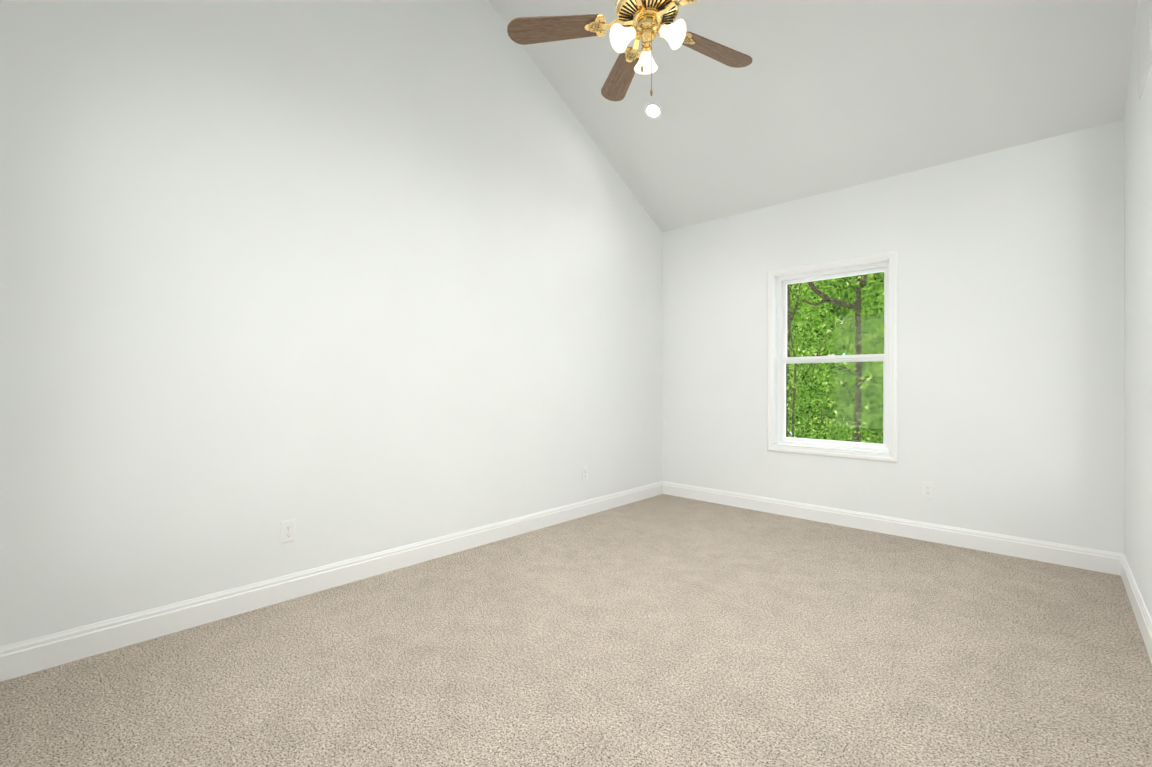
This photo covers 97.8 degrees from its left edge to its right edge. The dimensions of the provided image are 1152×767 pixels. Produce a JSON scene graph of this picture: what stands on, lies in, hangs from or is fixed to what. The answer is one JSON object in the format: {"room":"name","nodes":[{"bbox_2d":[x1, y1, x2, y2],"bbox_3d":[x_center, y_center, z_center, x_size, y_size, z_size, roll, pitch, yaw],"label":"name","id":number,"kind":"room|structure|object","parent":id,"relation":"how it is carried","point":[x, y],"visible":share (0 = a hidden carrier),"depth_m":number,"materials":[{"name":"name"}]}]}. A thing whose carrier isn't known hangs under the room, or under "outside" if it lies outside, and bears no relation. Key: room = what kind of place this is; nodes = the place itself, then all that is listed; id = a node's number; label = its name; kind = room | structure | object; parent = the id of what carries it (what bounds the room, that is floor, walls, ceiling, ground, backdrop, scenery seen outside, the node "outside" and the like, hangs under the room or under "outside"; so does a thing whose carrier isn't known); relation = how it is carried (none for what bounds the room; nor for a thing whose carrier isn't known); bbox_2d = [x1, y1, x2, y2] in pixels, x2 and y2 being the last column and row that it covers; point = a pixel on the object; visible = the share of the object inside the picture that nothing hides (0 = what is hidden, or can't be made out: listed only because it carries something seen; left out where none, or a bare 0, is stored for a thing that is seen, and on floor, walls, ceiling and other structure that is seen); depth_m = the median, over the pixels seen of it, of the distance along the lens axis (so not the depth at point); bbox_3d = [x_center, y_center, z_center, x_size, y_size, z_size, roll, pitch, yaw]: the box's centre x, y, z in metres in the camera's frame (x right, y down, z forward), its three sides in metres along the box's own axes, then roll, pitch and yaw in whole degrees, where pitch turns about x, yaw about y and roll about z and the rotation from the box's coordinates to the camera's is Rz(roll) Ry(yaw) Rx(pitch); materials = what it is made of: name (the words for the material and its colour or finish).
{"room":"empty bedroom","nodes":[
{"label":"empty bedroom","id":0,"kind":"room"},
{"bbox_2d":[0,0,662,646],"bbox_3d":[-0.843,-0.933,3.555,0.160,4.180,5.248,0,0,43],"label":"wall","id":1,"kind":"structure","parent":0,"point":[340,280],"depth_m":2.70,"materials":[{"name":"paint"}]},
{"bbox_2d":[281,519,294,543],"bbox_3d":[-1.542,0.792,2.696,0.008,0.118,0.072,0,0,43],"label":"electrical outlet","id":2,"kind":"object","parent":1,"relation":"attached to","point":[287,530],"visible":1,"depth_m":2.69,"materials":[{"name":"plastic"}]},
{"bbox_2d":[0,481,662,681],"bbox_3d":[-0.779,1.092,3.495,0.015,0.131,4.928,0,0,43],"label":"baseboard","id":3,"kind":"structure","parent":1,"relation":"attached to","point":[22,658],"depth_m":2.59,"materials":[{"name":"white wood"}]},
{"bbox_2d":[582,467,587,480],"bbox_3d":[0.079,0.792,4.405,0.008,0.118,0.072,0,0,43],"label":"electrical outlet","id":4,"kind":"object","parent":1,"relation":"attached to","point":[584,473],"visible":1,"depth_m":4.40,"materials":[{"name":"plastic"}]},
{"bbox_2d":[0,494,1151,766],"bbox_3d":[0.409,1.207,2.369,3.609,0.100,5.248,0,0,43],"label":"floor","id":5,"kind":"structure","parent":0,"point":[662,630],"depth_m":2.05,"materials":[{"name":"carpet"}]},
{"bbox_2d":[489,0,1136,231],"bbox_3d":[1.311,-2.263,3.321,3.609,1.522,2.624,0,0,43],"label":"ceiling slope","id":6,"kind":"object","parent":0,"point":[815,97],"visible":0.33,"depth_m":3.43,"materials":[{"name":"paint"}]},
{"bbox_2d":[507,0,752,100],"bbox_3d":[0.387,-2.119,2.392,1.267,1.518,1.319,0,0,43],"label":"ceiling fan","id":7,"kind":"object","parent":6,"relation":"hanging from","point":[644,21],"visible":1,"depth_m":2.46,"materials":[{"name":"brown wood"}]},
{"bbox_2d":[644,102,661,118],"bbox_3d":[0.617,-2.181,4.026,0.150,0.006,0.150,0,-28,43],"label":"recessed light","id":8,"kind":"object","parent":6,"relation":"in","point":[652,110],"visible":1,"depth_m":4.02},
{"bbox_2d":[663,120,1123,553],"bbox_3d":[2.159,-0.276,4.215,3.289,2.864,0.160,0,0,43],"label":"wall","id":9,"kind":"structure","parent":0,"point":[1010,341],"depth_m":3.57,"materials":[{"name":"paint"}]},
{"bbox_2d":[767,250,897,462],"bbox_3d":[2.135,-0.204,4.225,1.006,1.616,0.178,0,0,43],"label":"window","id":10,"kind":"structure","parent":9,"relation":"in","point":[778,282],"depth_m":4.21,"materials":[{"name":"plastic"}]},
{"bbox_2d":[663,481,1122,575],"bbox_3d":[2.099,1.091,4.152,3.289,0.131,0.015,0,0,43],"label":"baseboard","id":11,"kind":"structure","parent":9,"relation":"attached to","point":[1108,562],"depth_m":3.71,"materials":[{"name":"white wood"}]},
{"bbox_2d":[922,482,933,498],"bbox_3d":[2.586,0.786,3.695,0.072,0.118,0.008,0,0,43],"label":"electrical outlet","id":12,"kind":"object","parent":9,"relation":"attached to","point":[928,490],"visible":1,"depth_m":3.69,"materials":[{"name":"plastic"}]},
{"bbox_2d":[1124,0,1151,618],"bbox_3d":[1.660,-0.933,1.182,0.160,4.180,5.248,0,0,43],"label":"wall","id":13,"kind":"structure","parent":0,"point":[1138,334],"depth_m":2.52,"materials":[{"name":"paint"}]},
{"bbox_2d":[1121,554,1151,662],"bbox_3d":[1.597,1.091,1.242,0.015,0.131,4.928,0,0,43],"label":"baseboard","id":14,"kind":"structure","parent":13,"relation":"attached to","point":[1141,614],"depth_m":2.42,"materials":[{"name":"white wood"}]},
{"label":"outside","id":15,"kind":"structure","parent":0,"visible":0},
{"bbox_2d":[786,272,883,443],"bbox_3d":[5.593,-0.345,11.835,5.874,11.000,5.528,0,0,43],"label":"trees","id":16,"kind":"object","parent":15,"point":[855,305],"depth_m":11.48,"materials":[{"name":"green plant"}]}
]}

